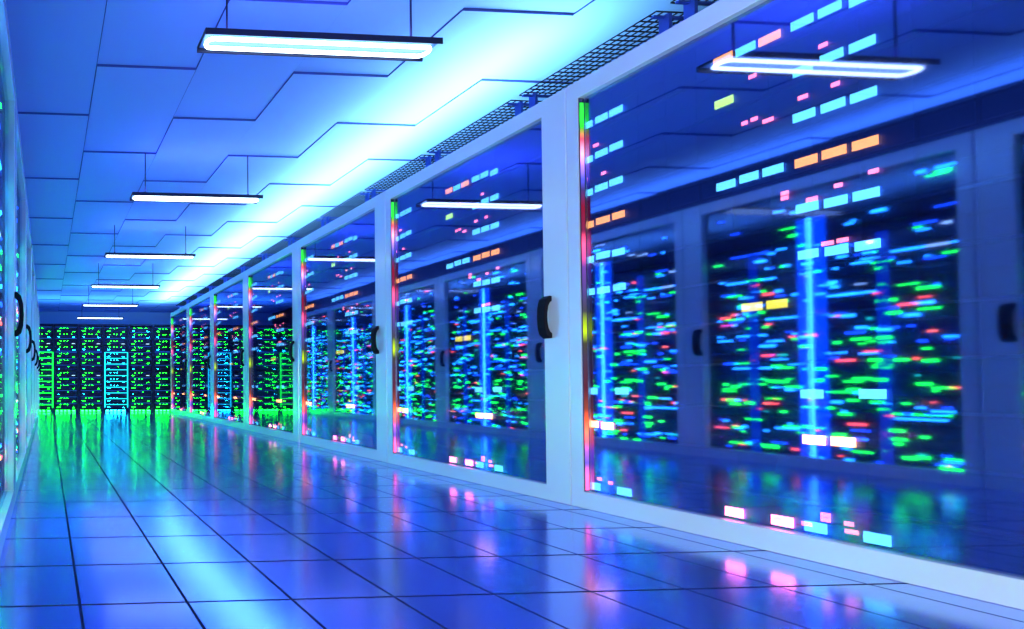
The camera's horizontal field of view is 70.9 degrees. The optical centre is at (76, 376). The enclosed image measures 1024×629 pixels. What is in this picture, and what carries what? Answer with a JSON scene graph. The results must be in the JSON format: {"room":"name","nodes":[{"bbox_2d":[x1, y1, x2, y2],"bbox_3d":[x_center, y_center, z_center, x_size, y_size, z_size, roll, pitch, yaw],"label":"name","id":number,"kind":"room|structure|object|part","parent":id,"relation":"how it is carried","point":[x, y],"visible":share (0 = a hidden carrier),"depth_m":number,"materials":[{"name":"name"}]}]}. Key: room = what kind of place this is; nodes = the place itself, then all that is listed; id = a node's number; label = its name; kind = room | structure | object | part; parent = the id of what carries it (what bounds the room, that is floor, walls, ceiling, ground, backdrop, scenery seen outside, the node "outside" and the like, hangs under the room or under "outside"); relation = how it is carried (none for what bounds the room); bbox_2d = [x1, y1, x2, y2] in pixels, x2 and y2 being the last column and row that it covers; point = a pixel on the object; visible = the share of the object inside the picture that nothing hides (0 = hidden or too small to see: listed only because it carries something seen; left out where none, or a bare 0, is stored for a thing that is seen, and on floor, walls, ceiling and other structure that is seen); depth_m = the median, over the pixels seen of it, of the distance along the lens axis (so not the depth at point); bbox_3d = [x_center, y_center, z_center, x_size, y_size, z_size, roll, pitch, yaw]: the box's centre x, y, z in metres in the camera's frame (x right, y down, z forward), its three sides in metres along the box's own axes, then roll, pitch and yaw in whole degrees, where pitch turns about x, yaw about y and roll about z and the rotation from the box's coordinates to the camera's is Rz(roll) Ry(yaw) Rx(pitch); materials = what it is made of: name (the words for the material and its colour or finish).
{"room":"server room","nodes":[
{"label":"server room","id":0,"kind":"room"},
{"bbox_2d":[39,311,169,324],"bbox_3d":[0.666,-0.614,17.531,6.600,3.500,0.100,0,-1,-3],"label":"wall","id":1,"kind":"structure","parent":0,"point":[44,317],"depth_m":17.52,"materials":[{"name":"blue paint"}]},
{"bbox_2d":[6,0,718,312],"bbox_3d":[1.277,-2.461,7.226,6.400,0.120,20.600,0,-1,-3],"label":"ceiling","id":2,"kind":"structure","parent":0,"point":[101,86],"depth_m":4.58,"materials":[{"name":"blue"}]},
{"bbox_2d":[77,316,123,318],"bbox_3d":[0.722,-2.028,15.334,1.432,0.506,0.169,0,-1,-3],"label":"pendant lamp","id":3,"kind":"object","parent":2,"relation":"hanging from","point":[77,316],"visible":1,"depth_m":15.29,"materials":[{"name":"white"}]},
{"bbox_2d":[82,286,137,305],"bbox_3d":[0.868,-2.066,12.868,1.432,0.506,0.169,0,-1,-3],"label":"pendant lamp","id":4,"kind":"object","parent":2,"relation":"hanging from","point":[88,303],"visible":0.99,"depth_m":12.81,"materials":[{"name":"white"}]},
{"bbox_2d":[91,263,159,287],"bbox_3d":[1.014,-2.103,10.403,1.432,0.506,0.169,0,-1,-3],"label":"pendant lamp","id":5,"kind":"object","parent":2,"relation":"hanging from","point":[98,285],"visible":1,"depth_m":10.34,"materials":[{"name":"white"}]},
{"bbox_2d":[104,225,195,258],"bbox_3d":[1.160,-2.141,7.937,1.432,0.506,0.169,0,-1,-3],"label":"pendant lamp","id":6,"kind":"object","parent":2,"relation":"hanging from","point":[107,255],"visible":1,"depth_m":7.89,"materials":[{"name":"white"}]},
{"bbox_2d":[130,153,262,203],"bbox_3d":[1.306,-2.178,5.472,1.432,0.506,0.169,0,-1,-3],"label":"pendant lamp","id":7,"kind":"object","parent":2,"relation":"hanging from","point":[135,196],"visible":1,"depth_m":5.43,"materials":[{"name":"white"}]},
{"bbox_3d":[0.747,-2.201,5.438,0.025,0.462,0.026,0,-1,-3],"label":"suspension rod","id":8,"kind":"part","parent":7,"relation":"part of","materials":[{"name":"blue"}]},
{"bbox_3d":[1.885,-2.200,5.505,0.025,0.462,0.026,0,-1,-3],"label":"suspension rod","id":9,"kind":"part","parent":7,"relation":"part of","materials":[{"name":"blue"}]},
{"bbox_2d":[197,0,442,61],"bbox_3d":[1.452,-2.216,3.006,1.432,0.506,0.169,0,-1,-3],"label":"pendant lamp","id":10,"kind":"object","parent":2,"relation":"hanging from","point":[226,40],"visible":1,"depth_m":2.98,"materials":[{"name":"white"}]},
{"bbox_3d":[0.893,-2.238,2.972,0.025,0.462,0.026,0,-1,-3],"label":"suspension rod","id":11,"kind":"part","parent":10,"relation":"part of","materials":[{"name":"blue"}]},
{"bbox_3d":[2.031,-2.237,3.040,0.025,0.462,0.026,0,-1,-3],"label":"suspension rod","id":12,"kind":"part","parent":10,"relation":"part of","materials":[{"name":"blue"}]},
{"bbox_2d":[0,412,1023,628],"bbox_3d":[1.277,0.919,7.175,6.400,0.120,20.600,0,-1,-3],"label":"floor","id":13,"kind":"structure","parent":0,"point":[119,520],"depth_m":2.17,"materials":[{"name":"blue tile"}]},
{"bbox_2d":[0,0,23,556],"bbox_3d":[-0.772,-0.514,2.362,0.976,2.600,1.666,0,-1,-3],"label":"tall cabinet","id":14,"kind":"object","parent":13,"relation":"on","point":[8,294],"visible":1,"depth_m":3.06,"materials":[{"name":"white metal"}]},
{"bbox_3d":[-0.371,-0.514,2.385,0.060,2.600,1.666,0,-1,-3],"label":"frame","id":15,"kind":"part","parent":14,"relation":"part of","materials":[{"name":"white"}]},
{"bbox_3d":[-0.355,-0.383,3.096,0.056,0.274,0.050,0,-1,-3],"label":"handle","id":16,"kind":"part","parent":14,"relation":"part of","materials":[{"name":"black plastic"}]},
{"bbox_2d":[16,101,31,496],"bbox_3d":[-0.871,-0.489,4.028,0.976,2.600,1.666,0,-1,-3],"label":"tall cabinet","id":17,"kind":"object","parent":13,"relation":"on","point":[21,196],"visible":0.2,"depth_m":4.72,"materials":[{"name":"white"}]},
{"bbox_3d":[-0.470,-0.488,4.052,0.060,2.600,1.666,0,-1,-3],"label":"frame","id":18,"kind":"part","parent":17,"relation":"part of","materials":[{"name":"white"}]},
{"bbox_3d":[-0.454,-0.358,4.763,0.056,0.274,0.050,0,-1,-3],"label":"handle","id":19,"kind":"part","parent":17,"relation":"part of","materials":[{"name":"black plastic"}]},
{"bbox_2d":[26,203,35,459],"bbox_3d":[-0.970,-0.464,5.695,0.976,2.600,1.666,0,-1,-3],"label":"tall cabinet","id":20,"kind":"object","parent":13,"relation":"on","point":[29,358],"visible":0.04,"depth_m":6.39,"materials":[{"name":"white metal"}]},
{"bbox_3d":[-0.569,-0.463,5.719,0.060,2.600,1.666,0,-1,-3],"label":"frame","id":21,"kind":"part","parent":20,"relation":"part of","materials":[{"name":"white metal"}]},
{"bbox_3d":[-0.553,-0.332,6.429,0.056,0.274,0.050,0,-1,-3],"label":"handle","id":22,"kind":"part","parent":20,"relation":"part of","materials":[{"name":"black plastic"}]},
{"bbox_2d":[32,249,37,437],"bbox_3d":[-1.069,-0.438,7.362,0.976,2.600,1.666,0,-1,-3],"label":"tall cabinet","id":23,"kind":"object","parent":13,"relation":"on","point":[34,364],"visible":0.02,"depth_m":8.06,"materials":[{"name":"white metal"}]},
{"bbox_3d":[-0.667,-0.438,7.386,0.060,2.600,1.666,0,-1,-3],"label":"frame","id":24,"kind":"part","parent":23,"relation":"part of","materials":[{"name":"white"}]},
{"bbox_2d":[35,277,39,426],"bbox_3d":[-1.167,-0.413,9.029,0.976,2.600,1.666,0,-1,-3],"label":"tall cabinet","id":25,"kind":"object","parent":13,"relation":"on","point":[36,366],"visible":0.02,"depth_m":9.73,"materials":[{"name":"white"}]},
{"bbox_3d":[-0.766,-0.412,9.053,0.060,2.600,1.666,0,-1,-3],"label":"frame","id":26,"kind":"part","parent":25,"relation":"part of","materials":[{"name":"white"}]},
{"bbox_2d":[37,296,40,418],"bbox_3d":[-1.266,-0.388,10.696,0.976,2.600,1.666,0,-1,-3],"label":"tall cabinet","id":27,"kind":"object","parent":13,"relation":"on","point":[37,296],"visible":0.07,"depth_m":11.40,"materials":[{"name":"white"}]},
{"bbox_3d":[-0.865,-0.387,10.720,0.060,2.600,1.666,0,-1,-3],"label":"frame","id":28,"kind":"part","parent":27,"relation":"part of","materials":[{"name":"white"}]},
{"bbox_2d":[38,305,41,415],"bbox_3d":[-1.365,-0.362,12.363,0.976,2.600,1.666,0,-1,-3],"label":"tall cabinet","id":29,"kind":"object","parent":13,"relation":"on","point":[38,305],"visible":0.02,"depth_m":13.06,"materials":[{"name":"white metal"}]},
{"bbox_3d":[-0.963,-0.362,12.387,0.060,2.600,1.666,0,-1,-3],"label":"frame","id":30,"kind":"part","parent":29,"relation":"part of","materials":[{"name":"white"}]},
{"bbox_2d":[39,324,53,411],"bbox_3d":[-0.968,-0.221,13.725,0.666,2.360,0.874,0,-1,-3],"label":"rack","id":31,"kind":"object","parent":13,"relation":"on","point":[46,331],"visible":0.5,"depth_m":13.34,"materials":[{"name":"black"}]},
{"bbox_2d":[39,352,52,407],"bbox_3d":[-0.942,0.092,13.296,0.634,1.481,0.024,0,-1,-3],"label":"light","id":32,"kind":"object","parent":31,"relation":"attached to","point":[45,357],"depth_m":13.34,"materials":[{"name":"green"}]},
{"bbox_2d":[54,324,78,411],"bbox_3d":[-0.299,-0.221,13.773,0.666,2.360,0.856,0,-1,-3],"label":"rack","id":33,"kind":"object","parent":13,"relation":"on","point":[66,336],"visible":0.98,"depth_m":13.38,"materials":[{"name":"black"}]},
{"bbox_2d":[79,324,103,411],"bbox_3d":[0.370,-0.220,13.813,0.666,2.360,0.856,0,-1,-3],"label":"rack","id":34,"kind":"object","parent":13,"relation":"on","point":[91,336],"visible":0.97,"depth_m":13.41,"materials":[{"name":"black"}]},
{"bbox_2d":[104,324,128,411],"bbox_3d":[1.039,-0.220,13.844,0.666,2.360,0.874,0,-1,-3],"label":"rack","id":35,"kind":"object","parent":13,"relation":"on","point":[116,391],"visible":0.98,"depth_m":13.46,"materials":[{"name":"blue"}]},
{"bbox_2d":[104,352,127,406],"bbox_3d":[1.064,0.093,13.415,0.634,1.481,0.024,0,-1,-3],"label":"light","id":36,"kind":"object","parent":35,"relation":"attached to","point":[116,363],"depth_m":13.45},
{"bbox_2d":[128,324,152,411],"bbox_3d":[1.707,-0.219,13.892,0.666,2.360,0.856,0,-1,-3],"label":"rack","id":37,"kind":"object","parent":13,"relation":"on","point":[140,336],"visible":0.99,"depth_m":13.49,"materials":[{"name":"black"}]},
{"bbox_2d":[153,324,170,411],"bbox_3d":[2.376,-0.218,13.932,0.666,2.360,0.856,0,-1,-3],"label":"rack","id":38,"kind":"object","parent":13,"relation":"on","point":[161,332],"visible":0.65,"depth_m":13.53,"materials":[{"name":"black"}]},
{"bbox_2d":[170,304,188,416],"bbox_3d":[2.941,-0.363,12.297,0.976,2.600,1.666,0,-1,-3],"label":"tall cabinet","id":39,"kind":"object","parent":13,"relation":"on","point":[179,358],"visible":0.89,"depth_m":12.33,"materials":[{"name":"white"}]},
{"bbox_2d":[175,300,190,308],"bbox_3d":[2.726,-1.731,12.223,0.424,0.134,0.783,0,-1,-3],"label":"cable tray","id":40,"kind":"object","parent":39,"relation":"on","point":[183,302],"visible":0.56,"depth_m":12.29,"materials":[{"name":"black metal"}]},
{"bbox_2d":[188,290,212,421],"bbox_3d":[3.039,-0.389,10.630,0.976,2.600,1.666,0,-1,-3],"label":"tall cabinet","id":41,"kind":"object","parent":13,"relation":"on","point":[200,318],"visible":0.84,"depth_m":10.60,"materials":[{"name":"white"}]},
{"bbox_2d":[185,294,203,302],"bbox_3d":[2.775,-1.744,11.389,0.424,0.134,0.783,0,-1,-3],"label":"cable tray","id":42,"kind":"object","parent":41,"relation":"on","point":[194,296],"visible":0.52,"depth_m":11.44,"materials":[{"name":"black metal"}]},
{"bbox_3d":[2.647,-0.386,10.650,0.006,2.395,1.445,0,-1,-3],"label":"glass door","id":43,"kind":"part","parent":41,"relation":"part of","materials":[{"name":"glass"}]},
{"bbox_2d":[195,286,215,296],"bbox_3d":[2.825,-1.757,10.556,0.424,0.134,0.783,0,-1,-3],"label":"cable tray","id":44,"kind":"object","parent":41,"relation":"on","point":[206,289],"visible":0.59,"depth_m":10.57,"materials":[{"name":"black metal"}]},
{"bbox_2d":[212,271,246,429],"bbox_3d":[3.138,-0.414,8.963,0.976,2.600,1.666,0,-1,-3],"label":"tall cabinet","id":45,"kind":"object","parent":13,"relation":"on","point":[229,303],"visible":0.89,"depth_m":8.92,"materials":[{"name":"white"}]},
{"bbox_2d":[208,278,231,289],"bbox_3d":[2.874,-1.769,9.722,0.424,0.134,0.783,0,-1,-3],"label":"cable tray","id":46,"kind":"object","parent":45,"relation":"on","point":[219,281],"visible":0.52,"depth_m":9.74,"materials":[{"name":"black metal"}]},
{"bbox_2d":[222,267,248,281],"bbox_3d":[2.924,-1.782,8.889,0.424,0.134,0.783,0,-1,-3],"label":"cable tray","id":47,"kind":"object","parent":45,"relation":"on","point":[238,270],"visible":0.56,"depth_m":8.94,"materials":[{"name":"black metal"}]},
{"bbox_3d":[2.721,-0.305,8.226,0.056,0.274,0.050,0,-1,-3],"label":"handle","id":48,"kind":"part","parent":45,"relation":"part of","materials":[{"name":"black plastic"}]},
{"bbox_2d":[246,241,298,441],"bbox_3d":[3.237,-0.439,7.296,0.976,2.600,1.666,0,-1,-3],"label":"tall cabinet","id":49,"kind":"object","parent":13,"relation":"on","point":[272,283],"visible":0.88,"depth_m":7.20,"materials":[{"name":"white"}]},
{"bbox_2d":[239,254,271,271],"bbox_3d":[2.973,-1.795,8.055,0.424,0.134,0.783,0,-1,-3],"label":"cable tray","id":50,"kind":"object","parent":49,"relation":"on","point":[252,262],"visible":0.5,"depth_m":8.07,"materials":[{"name":"black metal"}]},
{"bbox_2d":[260,239,298,258],"bbox_3d":[3.022,-1.807,7.222,0.424,0.134,0.783,0,-1,-3],"label":"cable tray","id":51,"kind":"object","parent":49,"relation":"on","point":[289,242],"visible":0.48,"depth_m":7.24,"materials":[{"name":"black metal"}]},
{"bbox_3d":[2.820,-0.330,6.559,0.056,0.274,0.050,0,-1,-3],"label":"handle","id":52,"kind":"part","parent":49,"relation":"part of","materials":[{"name":"black plastic"}]},
{"bbox_2d":[298,191,387,462],"bbox_3d":[3.336,-0.465,5.630,0.976,2.600,1.666,0,-1,-3],"label":"tall cabinet","id":53,"kind":"object","parent":13,"relation":"on","point":[342,331],"visible":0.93,"depth_m":5.47,"materials":[{"name":"white"}]},
{"bbox_2d":[286,218,333,243],"bbox_3d":[3.071,-1.820,6.388,0.424,0.134,0.783,0,-1,-3],"label":"cable tray","id":54,"kind":"object","parent":53,"relation":"on","point":[313,226],"visible":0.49,"depth_m":6.37,"materials":[{"name":"black metal"}]},
{"bbox_2d":[320,192,381,223],"bbox_3d":[3.121,-1.833,5.555,0.424,0.134,0.783,0,-1,-3],"label":"cable tray","id":55,"kind":"object","parent":53,"relation":"on","point":[367,197],"visible":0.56,"depth_m":5.54,"materials":[{"name":"black metal"}]},
{"bbox_3d":[2.918,-0.356,4.892,0.056,0.274,0.050,0,-1,-3],"label":"handle","id":56,"kind":"part","parent":53,"relation":"part of","materials":[{"name":"black plastic"}]},
{"bbox_2d":[385,88,571,504],"bbox_3d":[3.434,-0.490,3.963,0.976,2.600,1.666,0,-1,-3],"label":"tall cabinet","id":57,"kind":"object","parent":13,"relation":"on","point":[477,267],"visible":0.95,"depth_m":3.70,"materials":[{"name":"white"}]},
{"bbox_2d":[365,155,446,198],"bbox_3d":[3.170,-1.845,4.722,0.424,0.134,0.783,0,-1,-3],"label":"cable tray","id":58,"kind":"object","parent":57,"relation":"on","point":[428,160],"visible":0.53,"depth_m":4.70,"materials":[{"name":"black metal"}]},
{"bbox_2d":[427,100,541,161],"bbox_3d":[3.220,-1.858,3.888,0.424,0.134,0.783,0,-1,-3],"label":"cable tray","id":59,"kind":"object","parent":57,"relation":"on","point":[519,106],"visible":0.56,"depth_m":3.85,"materials":[{"name":"black metal"}]},
{"bbox_3d":[3.017,-0.381,3.225,0.056,0.274,0.050,0,-1,-3],"label":"handle","id":60,"kind":"part","parent":57,"relation":"part of","materials":[{"name":"black plastic"}]},
{"bbox_2d":[566,0,1023,609],"bbox_3d":[3.533,-0.515,2.296,0.976,2.600,1.666,0,-1,-3],"label":"tall cabinet","id":61,"kind":"object","parent":13,"relation":"on","point":[796,227],"visible":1,"depth_m":2.16,"materials":[{"name":"white"}]},
{"bbox_2d":[519,10,683,107],"bbox_3d":[3.269,-1.871,3.055,0.424,0.134,0.783,0,-1,-3],"label":"cable tray","id":62,"kind":"object","parent":61,"relation":"on","point":[665,22],"visible":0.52,"depth_m":2.99,"materials":[{"name":"black metal"}]},
{"bbox_2d":[670,0,715,19],"bbox_3d":[3.318,-1.883,2.221,0.424,0.134,0.783,0,-1,-3],"label":"cable tray","id":63,"kind":"object","parent":61,"relation":"on","point":[690,7],"visible":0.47,"depth_m":2.58,"materials":[{"name":"black metal"}]},
{"bbox_2d":[731,507,743,518],"bbox_3d":[3.160,0.653,2.403,0.003,0.044,0.063,0,-1,-3],"label":"indicator light","id":64,"kind":"object","parent":61,"relation":"attached to","point":[738,512],"depth_m":2.39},
{"bbox_2d":[741,302,762,311],"bbox_3d":[3.165,-0.325,2.344,0.003,0.039,0.069,0,-1,-3],"label":"indicator light","id":65,"kind":"object","parent":61,"relation":"attached to","point":[745,306],"depth_m":2.34,"materials":[{"name":"plastic"}]},
{"bbox_2d":[763,163,783,176],"bbox_3d":[3.169,-0.940,2.276,0.003,0.039,0.065,0,-1,-3],"label":"indicator light","id":66,"kind":"object","parent":61,"relation":"attached to","point":[774,169],"depth_m":2.27,"materials":[{"name":"blue plastic"}]},
{"bbox_2d":[766,299,787,308],"bbox_3d":[3.170,-0.328,2.264,0.003,0.039,0.064,0,-1,-3],"label":"indicator light","id":67,"kind":"object","parent":61,"relation":"attached to","point":[770,303],"depth_m":2.26,"materials":[{"name":"yellow plastic"}]},
{"bbox_2d":[771,514,793,527],"bbox_3d":[3.170,0.650,2.246,0.003,0.044,0.067,0,-1,-3],"label":"indicator light","id":68,"kind":"object","parent":61,"relation":"attached to","point":[777,520],"depth_m":2.25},
{"bbox_2d":[781,190,788,195],"bbox_3d":[3.171,-0.821,2.240,0.003,0.018,0.023,0,-1,-3],"label":"indicator light","id":69,"kind":"object","parent":61,"relation":"on","point":[783,192],"depth_m":2.24,"materials":[{"name":"pink plastic"}]},
{"bbox_2d":[781,195,788,200],"bbox_3d":[3.171,-0.799,2.240,0.003,0.018,0.022,0,-1,-3],"label":"indicator light","id":70,"kind":"object","parent":61,"relation":"attached to","point":[783,197],"depth_m":2.24,"materials":[{"name":"pink plastic"}]},
{"bbox_2d":[795,107,814,122],"bbox_3d":[3.175,-1.140,2.183,0.003,0.039,0.064,0,-1,-3],"label":"indicator light","id":71,"kind":"object","parent":61,"relation":"attached to","point":[807,115],"depth_m":2.18,"materials":[{"name":"blue plastic"}]},
{"bbox_2d":[795,153,817,168],"bbox_3d":[3.175,-0.938,2.177,0.003,0.039,0.064,0,-1,-3],"label":"indicator light","id":72,"kind":"object","parent":61,"relation":"attached to","point":[806,160],"depth_m":2.18,"materials":[{"name":"orange plastic"}]},
{"bbox_2d":[796,200,818,213],"bbox_3d":[3.175,-0.736,2.174,0.003,0.039,0.064,0,-1,-3],"label":"indicator light","id":73,"kind":"object","parent":61,"relation":"attached to","point":[804,206],"depth_m":2.17,"materials":[{"name":"blue plastic"}]},
{"bbox_2d":[798,248,818,259],"bbox_3d":[3.175,-0.531,2.171,0.003,0.039,0.058,0,-1,-3],"label":"indicator light","id":74,"kind":"object","parent":61,"relation":"attached to","point":[803,253],"depth_m":2.17,"materials":[{"name":"blue plastic"}]},
{"bbox_2d":[806,196,817,201],"bbox_3d":[3.176,-0.766,2.160,0.003,0.018,0.032,0,-1,-3],"label":"indicator light","id":75,"kind":"object","parent":61,"relation":"on","point":[808,198],"depth_m":2.16,"materials":[{"name":"pink plastic"}]},
{"bbox_2d":[800,389,823,398],"bbox_3d":[3.175,0.076,2.159,0.003,0.039,0.064,0,-1,-3],"label":"indicator light","id":76,"kind":"object","parent":61,"relation":"attached to","point":[804,393],"depth_m":2.16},
{"bbox_2d":[802,435,825,444],"bbox_3d":[3.176,0.274,2.154,0.003,0.039,0.064,0,-1,-3],"label":"indicator light","id":77,"kind":"object","parent":61,"relation":"attached to","point":[806,439],"depth_m":2.15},
{"bbox_2d":[804,520,827,534],"bbox_3d":[3.175,0.649,2.148,0.003,0.044,0.063,0,-1,-3],"label":"indicator light","id":78,"kind":"object","parent":61,"relation":"attached to","point":[811,527],"depth_m":2.15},
{"bbox_2d":[821,512,830,517],"bbox_3d":[3.177,0.588,2.121,0.003,0.018,0.026,0,-1,-3],"label":"indicator light","id":79,"kind":"object","parent":61,"relation":"on","point":[823,514],"depth_m":2.12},
{"bbox_2d":[821,517,830,522],"bbox_3d":[3.177,0.608,2.120,0.003,0.018,0.026,0,-1,-3],"label":"indicator light","id":80,"kind":"object","parent":61,"relation":"on","point":[823,519],"depth_m":2.12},
{"bbox_2d":[821,240,833,245],"bbox_3d":[3.179,-0.564,2.116,0.003,0.018,0.032,0,-1,-3],"label":"indicator light","id":81,"kind":"object","parent":61,"relation":"on","point":[823,242],"depth_m":2.12,"materials":[{"name":"pink plastic"}]},
{"bbox_2d":[820,96,845,113],"bbox_3d":[3.180,-1.140,2.103,0.003,0.039,0.065,0,-1,-3],"label":"indicator light","id":82,"kind":"object","parent":61,"relation":"attached to","point":[837,104],"depth_m":2.10,"materials":[{"name":"blue plastic"}]},
{"bbox_2d":[821,144,846,159],"bbox_3d":[3.180,-0.942,2.100,0.003,0.039,0.065,0,-1,-3],"label":"indicator light","id":83,"kind":"object","parent":61,"relation":"attached to","point":[835,151],"depth_m":2.10,"materials":[{"name":"orange plastic"}]},
{"bbox_2d":[831,80,839,87],"bbox_3d":[3.180,-1.225,2.096,0.003,0.018,0.023,0,-1,-3],"label":"indicator light","id":84,"kind":"object","parent":61,"relation":"attached to","point":[834,83],"depth_m":2.10,"materials":[{"name":"pink plastic"}]},
{"bbox_2d":[824,194,847,207],"bbox_3d":[3.180,-0.734,2.095,0.003,0.039,0.062,0,-1,-3],"label":"indicator light","id":85,"kind":"object","parent":61,"relation":"attached to","point":[830,200],"depth_m":2.09,"materials":[{"name":"blue plastic"}]},
{"bbox_2d":[824,243,848,255],"bbox_3d":[3.180,-0.529,2.093,0.003,0.039,0.062,0,-1,-3],"label":"indicator light","id":86,"kind":"object","parent":61,"relation":"attached to","point":[830,249],"depth_m":2.09,"materials":[{"name":"blue plastic"}]},
{"bbox_2d":[834,182,842,187],"bbox_3d":[3.180,-0.798,2.088,0.003,0.018,0.022,0,-1,-3],"label":"indicator light","id":87,"kind":"object","parent":61,"relation":"attached to","point":[836,184],"depth_m":2.09,"materials":[{"name":"pink plastic"}]},
{"bbox_2d":[836,237,848,242],"bbox_3d":[3.181,-0.567,2.076,0.003,0.018,0.030,0,-1,-3],"label":"indicator light","id":88,"kind":"object","parent":61,"relation":"on","point":[838,239],"depth_m":2.08,"materials":[{"name":"pink plastic"}]},
{"bbox_2d":[831,436,855,447],"bbox_3d":[3.180,0.272,2.075,0.003,0.039,0.064,0,-1,-3],"label":"indicator light","id":89,"kind":"object","parent":61,"relation":"attached to","point":[836,441],"depth_m":2.07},
{"bbox_2d":[844,521,853,526],"bbox_3d":[3.181,0.607,2.060,0.003,0.018,0.024,0,-1,-3],"label":"indicator light","id":90,"kind":"object","parent":61,"relation":"on","point":[846,523],"depth_m":2.06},
{"bbox_2d":[845,529,858,534],"bbox_3d":[3.181,0.638,2.052,0.003,0.018,0.034,0,-1,-3],"label":"indicator light","id":91,"kind":"object","parent":61,"relation":"attached to","point":[847,531],"depth_m":2.05,"materials":[{"name":"pink plastic"}]},
{"bbox_2d":[849,34,875,53],"bbox_3d":[3.184,-1.347,2.027,0.003,0.039,0.066,0,-1,-3],"label":"indicator light","id":92,"kind":"object","parent":61,"relation":"attached to","point":[865,44],"depth_m":2.03,"materials":[{"name":"blue plastic"}]},
{"bbox_2d":[850,85,876,103],"bbox_3d":[3.184,-1.139,2.024,0.003,0.039,0.066,0,-1,-3],"label":"indicator light","id":93,"kind":"object","parent":61,"relation":"attached to","point":[867,94],"depth_m":2.02,"materials":[{"name":"blue plastic"}]},
{"bbox_2d":[852,134,878,151],"bbox_3d":[3.185,-0.942,2.020,0.003,0.039,0.065,0,-1,-3],"label":"indicator light","id":94,"kind":"object","parent":61,"relation":"attached to","point":[867,142],"depth_m":2.02,"materials":[{"name":"orange plastic"}]},
{"bbox_2d":[852,186,879,201],"bbox_3d":[3.184,-0.735,2.017,0.003,0.039,0.066,0,-1,-3],"label":"indicator light","id":95,"kind":"object","parent":61,"relation":"attached to","point":[865,193],"depth_m":2.02,"materials":[{"name":"blue plastic"}]},
{"bbox_2d":[854,238,880,251],"bbox_3d":[3.185,-0.529,2.014,0.003,0.039,0.063,0,-1,-3],"label":"indicator light","id":96,"kind":"object","parent":61,"relation":"attached to","point":[860,244],"depth_m":2.01,"materials":[{"name":"blue plastic"}]},
{"bbox_2d":[859,389,886,398],"bbox_3d":[3.185,0.070,2.001,0.003,0.039,0.066,0,-1,-3],"label":"indicator light","id":97,"kind":"object","parent":61,"relation":"attached to","point":[863,393],"depth_m":2.00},
{"bbox_2d":[868,168,878,174],"bbox_3d":[3.186,-0.821,1.999,0.003,0.018,0.025,0,-1,-3],"label":"indicator light","id":98,"kind":"object","parent":61,"relation":"attached to","point":[871,171],"depth_m":2.00,"materials":[{"name":"pink plastic"}]},
{"bbox_2d":[863,531,891,546],"bbox_3d":[3.185,0.646,1.989,0.003,0.044,0.066,0,-1,-3],"label":"indicator light","id":99,"kind":"object","parent":61,"relation":"attached to","point":[870,538],"depth_m":1.99,"materials":[{"name":"teal plastic"}]}
]}

